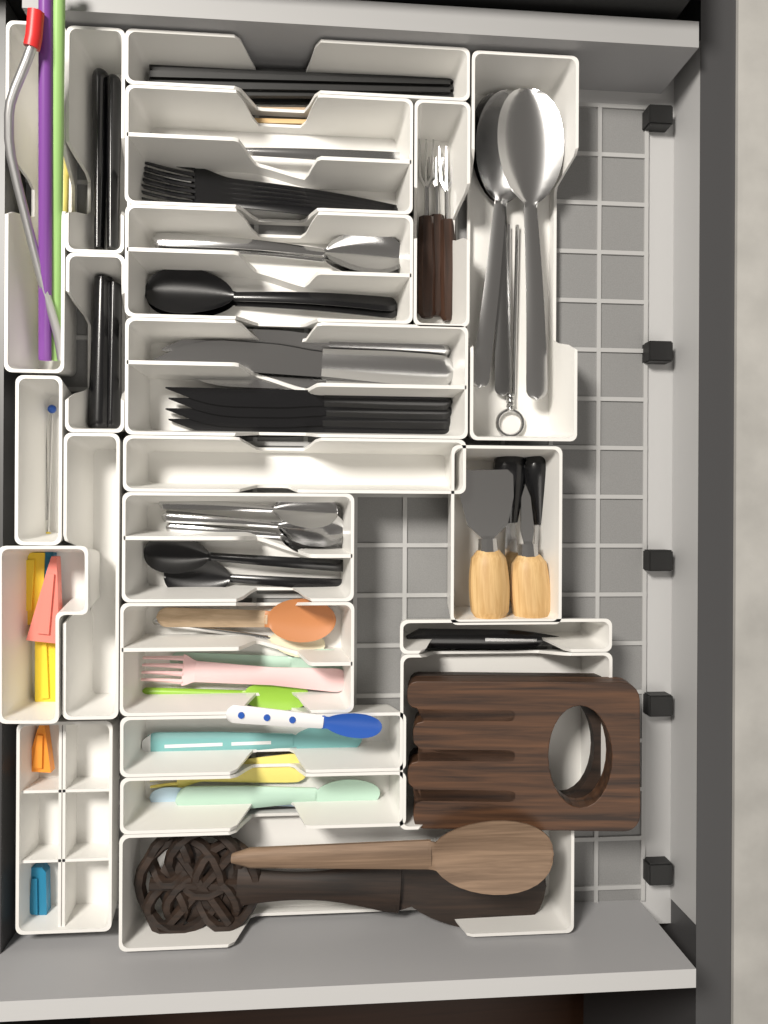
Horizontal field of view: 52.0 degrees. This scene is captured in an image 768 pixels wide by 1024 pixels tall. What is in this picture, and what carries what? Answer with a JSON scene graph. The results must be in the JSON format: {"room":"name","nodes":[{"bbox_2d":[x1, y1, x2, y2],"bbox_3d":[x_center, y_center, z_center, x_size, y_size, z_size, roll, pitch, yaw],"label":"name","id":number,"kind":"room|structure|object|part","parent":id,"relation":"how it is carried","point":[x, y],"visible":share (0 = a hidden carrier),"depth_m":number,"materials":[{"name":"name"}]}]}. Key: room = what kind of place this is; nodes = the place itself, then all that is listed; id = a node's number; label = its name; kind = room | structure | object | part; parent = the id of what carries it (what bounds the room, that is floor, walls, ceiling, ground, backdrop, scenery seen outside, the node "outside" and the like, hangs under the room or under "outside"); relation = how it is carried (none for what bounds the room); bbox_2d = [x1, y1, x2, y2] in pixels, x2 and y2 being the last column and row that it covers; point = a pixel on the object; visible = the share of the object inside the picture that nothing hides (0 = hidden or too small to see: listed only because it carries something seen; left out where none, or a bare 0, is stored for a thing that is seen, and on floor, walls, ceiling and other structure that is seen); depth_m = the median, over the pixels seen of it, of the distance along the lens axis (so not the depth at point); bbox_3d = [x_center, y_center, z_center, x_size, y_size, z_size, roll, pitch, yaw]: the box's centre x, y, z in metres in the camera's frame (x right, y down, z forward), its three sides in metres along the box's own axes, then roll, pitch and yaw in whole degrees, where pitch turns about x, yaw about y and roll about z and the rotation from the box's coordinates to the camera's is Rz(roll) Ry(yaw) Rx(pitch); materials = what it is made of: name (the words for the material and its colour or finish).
{"room":"kitchen","nodes":[
{"label":"kitchen","id":0,"kind":"room"},
{"bbox_2d":[0,1018,89,1023],"bbox_3d":[-0.591,-0.103,0.656,0.600,0.300,2.200,0,90,-5],"label":"wall","id":1,"kind":"structure","parent":0,"point":[70,1020],"depth_m":0.72,"materials":[{"name":"black"}]},
{"bbox_2d":[90,993,583,1023],"bbox_3d":[-0.075,0.000,0.857,2.400,0.020,2.400,0,90,-5],"label":"floor","id":2,"kind":"structure","parent":0,"point":[559,1008],"depth_m":0.86,"materials":[{"name":"brown wood"}]},
{"bbox_2d":[7,0,689,20],"bbox_3d":[-0.425,-0.654,0.623,1.255,0.300,0.596,0,90,-5],"label":"base cabinet","id":3,"kind":"object","parent":2,"relation":"on","point":[653,9],"visible":0.02,"depth_m":0.55,"materials":[{"name":"black"}]},
{"bbox_2d":[0,0,735,1023],"bbox_3d":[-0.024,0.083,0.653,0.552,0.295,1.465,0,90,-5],"label":"drawer","id":4,"kind":"object","parent":3,"relation":"in","point":[665,957],"visible":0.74,"depth_m":0.58,"materials":[{"name":"grey"}]},
{"bbox_2d":[23,101,672,919],"bbox_3d":[-0.023,-0.008,0.593,0.495,0.014,0.623,0,90,-5],"label":"mat","id":5,"kind":"object","parent":4,"relation":"in","point":[401,540],"visible":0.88,"depth_m":0.61,"materials":[{"name":"white plastic"}]},
{"bbox_2d":[4,21,76,375],"bbox_3d":[-0.238,-0.213,0.555,0.039,0.046,0.237,0,90,-5],"label":"bin","id":6,"kind":"object","parent":5,"relation":"on","point":[21,284],"visible":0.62,"depth_m":0.55,"materials":[{"name":"white plastic"}]},
{"bbox_2d":[4,7,60,360],"bbox_3d":[-0.233,-0.211,0.528,0.032,0.076,0.208,0,90,-5],"label":"straw","id":7,"kind":"object","parent":6,"relation":"in","point":[33,37],"visible":0.95,"depth_m":0.51,"materials":[{"name":"silver metal"}]},
{"bbox_2d":[38,0,52,360],"bbox_3d":[-0.227,-0.225,0.529,0.009,0.077,0.236,6,89,-5],"label":"straw","id":8,"kind":"object","parent":6,"relation":"in","point":[45,56],"visible":1,"depth_m":0.52,"materials":[{"name":"purple plastic"}]},
{"bbox_2d":[52,0,64,360],"bbox_3d":[-0.221,-0.226,0.533,0.008,0.081,0.237,6,89,-5],"label":"straw","id":9,"kind":"object","parent":6,"relation":"in","point":[58,5],"visible":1,"depth_m":0.53,"materials":[{"name":"green plastic"}]},
{"bbox_2d":[63,157,68,212],"bbox_3d":[-0.229,-0.194,0.563,0.006,0.022,0.166,3,90,-5],"label":"straw","id":10,"kind":"object","parent":6,"relation":"in","point":[65,172],"visible":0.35,"depth_m":0.56,"materials":[{"name":"yellow plastic"}]},
{"bbox_2d":[15,375,73,544],"bbox_3d":[-0.235,-0.035,0.555,0.031,0.046,0.115,0,90,-5],"label":"bin","id":11,"kind":"object","parent":5,"relation":"on","point":[34,394],"visible":0.84,"depth_m":0.55,"materials":[{"name":"white plastic"}]},
{"bbox_2d":[46,405,55,533],"bbox_3d":[-0.244,-0.029,0.570,0.013,0.006,0.098,0,90,-5],"label":"pick","id":12,"kind":"object","parent":11,"relation":"in","point":[51,408],"visible":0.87,"depth_m":0.57,"materials":[{"name":"silver metal"}]},
{"bbox_2d":[0,546,99,723],"bbox_3d":[-0.231,0.082,0.551,0.058,0.046,0.120,0,90,-5],"label":"bin","id":13,"kind":"object","parent":5,"relation":"on","point":[80,565],"visible":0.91,"depth_m":0.54,"materials":[{"name":"white plastic"}]},
{"bbox_2d":[26,552,44,624],"bbox_3d":[-0.253,0.055,0.567,0.020,0.011,0.052,1,90,-5],"label":"clip","id":14,"kind":"object","parent":13,"relation":"in","point":[35,563],"visible":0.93,"depth_m":0.56,"materials":[{"name":"yellow plastic"}]},
{"bbox_2d":[26,556,61,642],"bbox_3d":[-0.237,0.061,0.558,0.023,0.011,0.060,7,89,-5],"label":"clip","id":15,"kind":"object","parent":13,"relation":"in","point":[42,627],"visible":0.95,"depth_m":0.55,"materials":[{"name":"pink plastic"}]},
{"bbox_2d":[35,641,54,701],"bbox_3d":[-0.243,0.110,0.568,0.015,0.011,0.059,-1,90,-5],"label":"clip","id":16,"kind":"object","parent":13,"relation":"in","point":[44,651],"visible":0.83,"depth_m":0.56,"materials":[{"name":"yellow plastic"}]},
{"bbox_2d":[44,552,56,577],"bbox_3d":[-0.241,0.045,0.569,0.008,0.011,0.038,1,90,-5],"label":"clip","id":17,"kind":"object","parent":13,"relation":"in","point":[48,555],"visible":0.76,"depth_m":0.56,"materials":[{"name":"blue plastic"}]},
{"bbox_2d":[15,714,119,934],"bbox_3d":[-0.224,0.219,0.564,0.065,0.032,0.147,0,90,-5],"label":"bin","id":18,"kind":"object","parent":5,"relation":"on","point":[67,817],"visible":0.92,"depth_m":0.56,"materials":[{"name":"white plastic"}]},
{"bbox_2d":[30,863,50,914],"bbox_3d":[-0.250,0.272,0.567,0.018,0.011,0.036,2,90,-5],"label":"clip","id":19,"kind":"object","parent":18,"relation":"in","point":[40,892],"visible":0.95,"depth_m":0.56,"materials":[{"name":"blue plastic"}]},
{"bbox_2d":[32,725,54,772],"bbox_3d":[-0.247,0.169,0.567,0.018,0.011,0.034,5,90,-5],"label":"clip","id":20,"kind":"object","parent":18,"relation":"in","point":[42,752],"visible":0.9,"depth_m":0.56,"materials":[{"name":"orange plastic"}]},
{"bbox_2d":[62,433,126,719],"bbox_3d":[-0.201,0.044,0.558,0.037,0.046,0.195,0,90,-5],"label":"bin","id":21,"kind":"object","parent":5,"relation":"on","point":[93,489],"visible":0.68,"depth_m":0.56,"materials":[{"name":"white plastic"}]},
{"bbox_2d":[65,25,130,258],"bbox_3d":[-0.199,-0.253,0.559,0.039,0.046,0.154,0,90,-5],"label":"bin","id":22,"kind":"object","parent":5,"relation":"on","point":[88,48],"visible":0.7,"depth_m":0.55,"materials":[{"name":"white plastic"}]},
{"bbox_2d":[92,68,107,249],"bbox_3d":[-0.204,-0.254,0.568,0.011,0.016,0.130,0,90,-5],"label":"server","id":23,"kind":"object","parent":22,"relation":"in","point":[99,76],"visible":0.98,"depth_m":0.56,"materials":[{"name":"black plastic"}]},
{"bbox_2d":[106,74,120,249],"bbox_3d":[-0.195,-0.252,0.568,0.010,0.016,0.126,0,90,-5],"label":"server","id":24,"kind":"object","parent":22,"relation":"in","point":[113,82],"visible":0.93,"depth_m":0.56,"materials":[{"name":"black plastic"}]},
{"bbox_2d":[65,253,130,432],"bbox_3d":[-0.199,-0.115,0.559,0.039,0.046,0.122,0,90,-5],"label":"bin","id":25,"kind":"object","parent":5,"relation":"on","point":[81,268],"visible":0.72,"depth_m":0.55,"materials":[{"name":"white plastic"}]},
{"bbox_2d":[87,275,113,427],"bbox_3d":[-0.203,-0.113,0.568,0.016,0.016,0.111,2,90,-5],"label":"server","id":26,"kind":"object","parent":25,"relation":"in","point":[98,382],"visible":0.81,"depth_m":0.56,"materials":[{"name":"black plastic"}]},
{"bbox_2d":[107,282,121,428],"bbox_3d":[-0.195,-0.111,0.570,0.010,0.016,0.106,1,90,-5],"label":"server","id":27,"kind":"object","parent":25,"relation":"in","point":[115,318],"visible":0.81,"depth_m":0.56,"materials":[{"name":"black plastic"}]},
{"bbox_2d":[120,602,353,715],"bbox_3d":[-0.102,0.101,0.567,0.160,0.046,0.077,0,90,-5],"label":"bin","id":28,"kind":"object","parent":5,"relation":"on","point":[139,637],"visible":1,"depth_m":0.56,"materials":[{"name":"white plastic"}]},
{"bbox_2d":[142,684,307,709],"bbox_3d":[-0.116,0.134,0.580,0.122,0.007,0.021,3,90,-5],"label":"spoon","id":29,"kind":"object","parent":28,"relation":"in","point":[271,696],"visible":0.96,"depth_m":0.58,"materials":[{"name":"green plastic"}]},
{"bbox_2d":[153,618,324,656],"bbox_3d":[-0.107,0.090,0.582,0.128,0.006,0.021,9,89,-5],"label":"ceramic spoon","id":30,"kind":"object","parent":28,"relation":"in","point":[318,644],"visible":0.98,"depth_m":0.58,"materials":[{"name":"beige ceramic"}]},
{"bbox_2d":[141,654,343,691],"bbox_3d":[-0.101,0.119,0.578,0.149,0.009,0.023,5,90,-5],"label":"fork","id":31,"kind":"object","parent":28,"relation":"in","point":[322,679],"visible":1,"depth_m":0.57,"materials":[{"name":"pink plastic"}]},
{"bbox_2d":[156,598,335,641],"bbox_3d":[-0.100,0.078,0.577,0.130,0.009,0.032,2,90,-5],"label":"spoon","id":32,"kind":"object","parent":28,"relation":"in","point":[289,621],"visible":0.98,"depth_m":0.58,"materials":[{"name":"orange plastic"}]},
{"bbox_2d":[170,649,341,669],"bbox_3d":[-0.091,0.111,0.584,0.134,0.006,0.023,2,90,-5],"label":"spoon","id":33,"kind":"object","parent":28,"relation":"in","point":[254,660],"visible":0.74,"depth_m":0.58,"materials":[{"name":"green plastic"}]},
{"bbox_2d":[122,492,353,601],"bbox_3d":[-0.102,0.025,0.567,0.158,0.046,0.075,0,90,-5],"label":"bin","id":34,"kind":"object","parent":5,"relation":"on","point":[142,521],"visible":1,"depth_m":0.57,"materials":[{"name":"white plastic"}]},
{"bbox_2d":[144,541,342,573],"bbox_3d":[-0.101,0.035,0.578,0.149,0.008,0.027,4,90,-5],"label":"spoon","id":35,"kind":"object","parent":34,"relation":"in","point":[173,557],"visible":0.91,"depth_m":0.57,"materials":[{"name":"black plastic"}]},
{"bbox_2d":[159,501,337,527],"bbox_3d":[-0.098,-0.005,0.572,0.130,0.010,0.026,4,90,-5],"label":"spoon","id":36,"kind":"object","parent":34,"relation":"in","point":[294,513],"visible":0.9,"depth_m":0.57,"materials":[{"name":"silver metal"}]},
{"bbox_2d":[162,509,342,546],"bbox_3d":[-0.095,0.006,0.578,0.135,0.009,0.028,7,89,-5],"label":"spoon","id":37,"kind":"object","parent":34,"relation":"in","point":[329,535],"visible":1,"depth_m":0.58,"materials":[{"name":"silver metal"}]},
{"bbox_2d":[164,561,341,586],"bbox_3d":[-0.095,0.050,0.583,0.135,0.008,0.030,4,90,-5],"label":"spoon","id":38,"kind":"object","parent":34,"relation":"in","point":[212,573],"visible":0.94,"depth_m":0.58,"materials":[{"name":"black plastic"}]},
{"bbox_2d":[166,523,341,551],"bbox_3d":[-0.093,0.014,0.582,0.134,0.009,0.028,7,89,-5],"label":"spoon","id":39,"kind":"object","parent":34,"relation":"in","point":[183,527],"visible":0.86,"depth_m":0.58,"materials":[{"name":"silver metal"}]},
{"bbox_2d":[120,704,405,776],"bbox_3d":[-0.084,0.161,0.569,0.196,0.046,0.041,0,90,-5],"label":"bin","id":40,"kind":"object","parent":5,"relation":"on","point":[379,752],"visible":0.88,"depth_m":0.57,"materials":[{"name":"white plastic"}]},
{"bbox_2d":[142,728,361,751],"bbox_3d":[-0.096,0.170,0.582,0.160,0.007,0.023,-1,90,-5],"label":"spoon","id":41,"kind":"object","parent":40,"relation":"in","point":[309,737],"visible":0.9,"depth_m":0.58,"materials":[{"name":"teal plastic"}]},
{"bbox_2d":[226,705,381,737],"bbox_3d":[-0.055,0.144,0.545,0.108,0.006,0.017,6,89,-5],"label":"spoon","id":42,"kind":"object","parent":40,"relation":"in","point":[353,725],"visible":1,"depth_m":0.54,"materials":[{"name":"white"}]},
{"bbox_2d":[120,763,405,833],"bbox_3d":[-0.084,0.201,0.569,0.196,0.046,0.038,0,90,-5],"label":"bin","id":43,"kind":"object","parent":5,"relation":"on","point":[138,814],"visible":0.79,"depth_m":0.56,"materials":[{"name":"white plastic"}]},
{"bbox_2d":[150,787,292,805],"bbox_3d":[-0.091,0.213,0.586,0.162,0.005,0.017,3,90,-5],"label":"spoon","id":44,"kind":"object","parent":43,"relation":"in","point":[166,794],"visible":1,"depth_m":0.58,"materials":[{"name":"blue plastic"}]},
{"bbox_2d":[175,779,379,808],"bbox_3d":[-0.077,0.210,0.582,0.150,0.007,0.023,0,90,-5],"label":"spoon","id":45,"kind":"object","parent":44,"relation":"on","point":[347,789],"visible":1,"depth_m":0.58,"materials":[{"name":"green plastic"}]},
{"bbox_2d":[150,753,304,787],"bbox_3d":[-0.114,0.192,0.584,0.116,0.009,0.021,-2,90,-5],"label":"fork","id":46,"kind":"object","parent":43,"relation":"in","point":[257,774],"visible":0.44,"depth_m":0.58,"materials":[{"name":"yellow plastic"}]},
{"bbox_2d":[125,84,412,225],"bbox_3d":[-0.080,-0.251,0.569,0.198,0.046,0.082,0,90,-5],"label":"bin","id":47,"kind":"object","parent":5,"relation":"on","point":[211,129],"visible":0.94,"depth_m":0.57,"materials":[{"name":"white plastic"}]},
{"bbox_2d":[141,168,396,210],"bbox_3d":[-0.077,-0.229,0.577,0.195,0.011,0.019,6,89,-5],"label":"fork","id":48,"kind":"object","parent":47,"relation":"in","point":[195,180],"visible":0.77,"depth_m":0.57,"materials":[{"name":"black plastic"}]},
{"bbox_2d":[141,175,376,209],"bbox_3d":[-0.077,-0.224,0.574,0.193,0.011,0.019,6,90,-5],"label":"fork","id":49,"kind":"object","parent":48,"relation":"on","point":[196,185],"visible":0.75,"depth_m":0.57,"materials":[{"name":"black plastic"}]},
{"bbox_2d":[142,181,348,215],"bbox_3d":[-0.077,-0.220,0.571,0.191,0.011,0.019,5,90,-5],"label":"fork","id":50,"kind":"object","parent":49,"relation":"on","point":[201,196],"visible":0.65,"depth_m":0.57,"materials":[{"name":"black plastic"}]},
{"bbox_2d":[143,162,410,215],"bbox_3d":[-0.077,-0.233,0.580,0.197,0.011,0.019,7,89,-5],"label":"fork","id":51,"kind":"object","parent":47,"relation":"in","point":[196,174],"visible":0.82,"depth_m":0.58,"materials":[{"name":"black plastic"}]},
{"bbox_2d":[144,162,411,217],"bbox_3d":[-0.077,-0.238,0.583,0.199,0.011,0.019,8,89,-5],"label":"fork","id":52,"kind":"object","parent":47,"relation":"in","point":[204,171],"visible":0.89,"depth_m":0.58,"materials":[{"name":"black plastic"}]},
{"bbox_2d":[246,148,399,159],"bbox_3d":[-0.077,-0.264,0.579,0.185,0.009,0.018,1,90,-5],"label":"fork","id":53,"kind":"object","parent":47,"relation":"in","point":[297,153],"visible":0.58,"depth_m":0.58,"materials":[{"name":"silver metal"}]},
{"bbox_2d":[125,204,412,328],"bbox_3d":[-0.080,-0.171,0.569,0.198,0.046,0.077,0,90,-5],"label":"bin","id":54,"kind":"object","parent":5,"relation":"on","point":[241,272],"visible":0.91,"depth_m":0.57,"materials":[{"name":"white plastic"}]},
{"bbox_2d":[145,269,396,312],"bbox_3d":[-0.082,-0.157,0.578,0.184,0.012,0.035,3,90,-5],"label":"spoon","id":55,"kind":"object","parent":54,"relation":"in","point":[175,291],"visible":1,"depth_m":0.58,"materials":[{"name":"black plastic"}]},
{"bbox_2d":[147,300,396,318],"bbox_3d":[-0.081,-0.155,0.583,0.185,0.010,0.035,3,90,-5],"label":"spoon","id":56,"kind":"object","parent":54,"relation":"in","point":[312,307],"visible":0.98,"depth_m":0.58,"materials":[{"name":"black plastic"}]},
{"bbox_2d":[153,232,399,272],"bbox_3d":[-0.075,-0.195,0.576,0.184,0.011,0.032,4,90,-5],"label":"spoon","id":57,"kind":"object","parent":54,"relation":"in","point":[357,253],"visible":0.98,"depth_m":0.58,"materials":[{"name":"silver metal"}]},
{"bbox_2d":[155,245,398,272],"bbox_3d":[-0.075,-0.195,0.580,0.184,0.013,0.032,6,89,-5],"label":"spoon","id":58,"kind":"object","parent":54,"relation":"in","point":[316,258],"visible":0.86,"depth_m":0.58,"materials":[{"name":"silver metal"}]},
{"bbox_2d":[123,435,465,493],"bbox_3d":[-0.062,-0.033,0.571,0.237,0.046,0.038,0,90,-5],"label":"bin","id":59,"kind":"object","parent":5,"relation":"on","point":[151,463],"visible":0.98,"depth_m":0.58,"materials":[{"name":"white plastic"}]},
{"bbox_2d":[125,317,467,438],"bbox_3d":[-0.061,-0.092,0.571,0.237,0.046,0.080,0,90,-5],"label":"bin","id":60,"kind":"object","parent":5,"relation":"on","point":[146,380],"visible":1,"depth_m":0.56,"materials":[{"name":"white plastic"}]},
{"bbox_2d":[152,340,452,384],"bbox_3d":[-0.059,-0.111,0.579,0.225,0.008,0.024,3,90,-5],"label":"table knife","id":61,"kind":"object","parent":60,"relation":"in","point":[392,367],"visible":0.91,"depth_m":0.58,"materials":[{"name":"grey metal"}]},
{"bbox_2d":[162,329,450,356],"bbox_3d":[-0.056,-0.125,0.585,0.213,0.008,0.018,1,90,-5],"label":"table knife","id":62,"kind":"object","parent":60,"relation":"in","point":[278,337],"visible":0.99,"depth_m":0.58,"materials":[{"name":"grey metal"}]},
{"bbox_2d":[165,408,450,428],"bbox_3d":[-0.054,-0.069,0.586,0.212,0.006,0.013,0,90,-5],"label":"table knife","id":63,"kind":"object","parent":60,"relation":"in","point":[193,414],"visible":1,"depth_m":0.58,"materials":[{"name":"black plastic"}]},
{"bbox_2d":[168,419,448,436],"bbox_3d":[-0.053,-0.062,0.589,0.210,0.006,0.013,0,90,-5],"label":"table knife","id":64,"kind":"object","parent":60,"relation":"in","point":[192,424],"visible":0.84,"depth_m":0.59,"materials":[{"name":"black plastic"}]},
{"bbox_2d":[165,387,452,409],"bbox_3d":[-0.053,-0.083,0.580,0.209,0.006,0.013,0,90,-5],"label":"table knife","id":65,"kind":"object","parent":60,"relation":"in","point":[218,396],"visible":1,"depth_m":0.58,"materials":[{"name":"black plastic"}]},
{"bbox_2d":[168,398,451,418],"bbox_3d":[-0.053,-0.076,0.583,0.208,0.006,0.013,0,90,-5],"label":"table knife","id":66,"kind":"object","parent":60,"relation":"in","point":[237,411],"visible":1,"depth_m":0.58,"materials":[{"name":"black plastic"}]},
{"bbox_2d":[194,373,449,388],"bbox_3d":[-0.057,-0.100,0.588,0.217,0.007,0.018,1,90,-5],"label":"table knife","id":67,"kind":"object","parent":60,"relation":"in","point":[300,381],"visible":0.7,"depth_m":0.59,"materials":[{"name":"grey metal"}]},
{"bbox_2d":[125,28,469,122],"bbox_3d":[-0.060,-0.311,0.571,0.238,0.046,0.038,0,90,-5],"label":"bin","id":68,"kind":"object","parent":5,"relation":"on","point":[143,47],"visible":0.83,"depth_m":0.56,"materials":[{"name":"white plastic"}]},
{"bbox_2d":[250,98,311,124],"bbox_3d":[-0.075,-0.298,0.587,0.194,0.004,0.019,-1,90,-5],"label":"wooden chopsticks","id":69,"kind":"object","parent":68,"relation":"in","point":[258,101],"visible":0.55,"depth_m":0.59,"materials":[{"name":"brown wood"}]},
{"bbox_2d":[149,64,452,98],"bbox_3d":[-0.058,-0.314,0.579,0.225,0.010,0.024,-1,90,-5],"label":"chopsticks","id":70,"kind":"object","parent":68,"relation":"in","point":[278,83],"visible":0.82,"depth_m":0.58,"materials":[{"name":"black"}]},
{"bbox_2d":[119,809,573,951],"bbox_3d":[-0.024,0.261,0.574,0.318,0.046,0.080,0,90,-5],"label":"bin","id":71,"kind":"object","parent":5,"relation":"on","point":[264,827],"visible":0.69,"depth_m":0.58,"materials":[{"name":"white plastic"}]},
{"bbox_2d":[134,835,545,933],"bbox_3d":[-0.029,0.273,0.574,0.300,0.016,0.083,3,90,-5],"label":"potato masher","id":72,"kind":"object","parent":71,"relation":"in","point":[197,883],"visible":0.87,"depth_m":0.56,"materials":[{"name":"brown wood"}]},
{"bbox_2d":[231,820,553,894],"bbox_3d":[0.006,0.238,0.547,0.223,0.030,0.050,-1,90,-5],"label":"wooden spoon","id":73,"kind":"object","parent":72,"relation":"on","point":[498,857],"visible":1,"depth_m":0.54,"materials":[{"name":"brown wood"}]},
{"bbox_2d":[413,99,470,326],"bbox_3d":[0.039,-0.211,0.580,0.040,0.046,0.160,0,90,-5],"label":"bin","id":74,"kind":"object","parent":5,"relation":"on","point":[447,123],"visible":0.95,"depth_m":0.58,"materials":[{"name":"white plastic"}]},
{"bbox_2d":[417,139,435,318],"bbox_3d":[0.032,-0.213,0.594,0.016,0.010,0.134,0,90,-5],"label":"fork","id":75,"kind":"object","parent":74,"relation":"in","point":[426,267],"visible":0.99,"depth_m":0.59,"materials":[{"name":"brown wood"}]},
{"bbox_2d":[428,157,443,316],"bbox_3d":[0.040,-0.209,0.598,0.016,0.010,0.120,-1,90,-5],"label":"fork","id":76,"kind":"object","parent":74,"relation":"in","point":[437,217],"visible":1,"depth_m":0.59,"materials":[{"name":"brown wood"}]},
{"bbox_2d":[438,146,455,321],"bbox_3d":[0.048,-0.210,0.596,0.016,0.010,0.132,-1,90,-5],"label":"fork","id":77,"kind":"object","parent":74,"relation":"in","point":[447,235],"visible":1,"depth_m":0.59,"materials":[{"name":"brown wood"}]},
{"bbox_2d":[447,445,561,624],"bbox_3d":[0.085,0.017,0.584,0.080,0.046,0.127,0,90,-5],"label":"bin","id":78,"kind":"object","parent":5,"relation":"on","point":[462,540],"visible":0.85,"depth_m":0.58,"materials":[{"name":"white plastic"}]},
{"bbox_2d":[460,469,513,618],"bbox_3d":[0.076,0.024,0.574,0.040,0.023,0.109,-2,90,-5],"label":"cheese knife","id":79,"kind":"object","parent":78,"relation":"in","point":[486,500],"visible":1,"depth_m":0.57,"materials":[{"name":"brown wood"}]},
{"bbox_2d":[493,456,524,601],"bbox_3d":[0.093,0.011,0.595,0.024,0.017,0.121,2,90,-5],"label":"spreader","id":80,"kind":"object","parent":78,"relation":"in","point":[514,464],"visible":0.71,"depth_m":0.59,"materials":[{"name":"black plastic"}]},
{"bbox_2d":[510,484,549,624],"bbox_3d":[0.106,0.031,0.581,0.029,0.023,0.103,-3,90,-5],"label":"cheese knife","id":81,"kind":"object","parent":78,"relation":"in","point":[529,577],"visible":0.96,"depth_m":0.57,"materials":[{"name":"brown wood"}]},
{"bbox_2d":[524,456,545,553],"bbox_3d":[0.122,0.009,0.596,0.024,0.018,0.116,-7,91,-5],"label":"spreader","id":82,"kind":"object","parent":78,"relation":"in","point":[534,466],"visible":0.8,"depth_m":0.59,"materials":[{"name":"black plastic"}]},
{"bbox_2d":[400,618,611,653],"bbox_3d":[0.086,0.088,0.584,0.154,0.046,0.024,0,90,-5],"label":"bin","id":83,"kind":"object","parent":5,"relation":"on","point":[575,634],"visible":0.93,"depth_m":0.58,"materials":[{"name":"white plastic"}]},
{"bbox_2d":[406,628,558,648],"bbox_3d":[0.079,0.096,0.592,0.126,0.008,0.014,1,90,-5],"label":"paring knife","id":84,"kind":"object","parent":83,"relation":"in","point":[441,638],"visible":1,"depth_m":0.59,"materials":[{"name":"black plastic"}]},
{"bbox_2d":[400,649,611,829],"bbox_3d":[0.086,0.162,0.584,0.154,0.046,0.123,0,90,-5],"label":"bin","id":85,"kind":"object","parent":5,"relation":"on","point":[570,741],"visible":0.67,"depth_m":0.60,"materials":[{"name":"white plastic"}]},
{"bbox_2d":[409,672,600,797],"bbox_3d":[0.095,0.172,0.585,0.153,0.025,0.104,0,90,-5],"label":"server","id":86,"kind":"object","parent":85,"relation":"in","point":[591,775],"visible":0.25,"depth_m":0.58,"materials":[{"name":"brown wood"}]},
{"bbox_2d":[407,676,639,830],"bbox_3d":[0.098,0.172,0.563,0.163,0.041,0.104,0,90,-5],"label":"server","id":87,"kind":"object","parent":86,"relation":"on","point":[482,742],"visible":0.99,"depth_m":0.56,"materials":[{"name":"brown wood"}]},
{"bbox_2d":[466,50,578,440],"bbox_3d":[0.098,-0.189,0.585,0.078,0.046,0.276,0,90,-5],"label":"bin","id":88,"kind":"object","parent":5,"relation":"on","point":[553,417],"visible":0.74,"depth_m":0.60,"materials":[{"name":"white plastic"}]},
{"bbox_2d":[473,92,512,395],"bbox_3d":[0.089,-0.204,0.597,0.049,0.009,0.231,-1,90,-5],"label":"serving spoon","id":89,"kind":"object","parent":88,"relation":"in","point":[502,379],"visible":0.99,"depth_m":0.60,"materials":[{"name":"silver metal"}]},
{"bbox_2d":[473,89,515,387],"bbox_3d":[0.085,-0.205,0.591,0.050,0.009,0.226,7,89,-5],"label":"serving spoon","id":90,"kind":"object","parent":89,"relation":"on","point":[492,176],"visible":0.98,"depth_m":0.59,"materials":[{"name":"grey metal"}]},
{"bbox_2d":[496,224,524,435],"bbox_3d":[0.097,-0.138,0.602,0.023,0.007,0.163,1,90,-5],"label":"wire whisk","id":91,"kind":"object","parent":88,"relation":"in","point":[510,407],"visible":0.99,"depth_m":0.60,"materials":[{"name":"silver metal"}]},
{"bbox_2d":[497,88,563,399],"bbox_3d":[0.110,-0.200,0.585,0.050,0.010,0.232,-2,90,-5],"label":"serving spoon","id":92,"kind":"object","parent":88,"relation":"in","point":[530,132],"visible":1,"depth_m":0.58,"materials":[{"name":"grey metal"}]},
{"bbox_3d":[-0.035,0.309,0.561,0.478,0.115,0.012,0,90,-5],"label":"panel","id":93,"kind":"part","parent":4,"relation":"part of","materials":[{"name":"grey"}]},
{"bbox_3d":[-0.010,-0.340,0.570,0.464,0.062,0.018,0,90,-5],"label":"panel","id":94,"kind":"part","parent":4,"relation":"part of","materials":[{"name":"grey"}]},
{"bbox_2d":[731,0,767,1023],"bbox_3d":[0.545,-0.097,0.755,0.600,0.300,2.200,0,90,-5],"label":"countertop","id":95,"kind":"structure","parent":3,"relation":"on","point":[749,910],"depth_m":0.58,"materials":[{"name":"concrete"}]}
]}

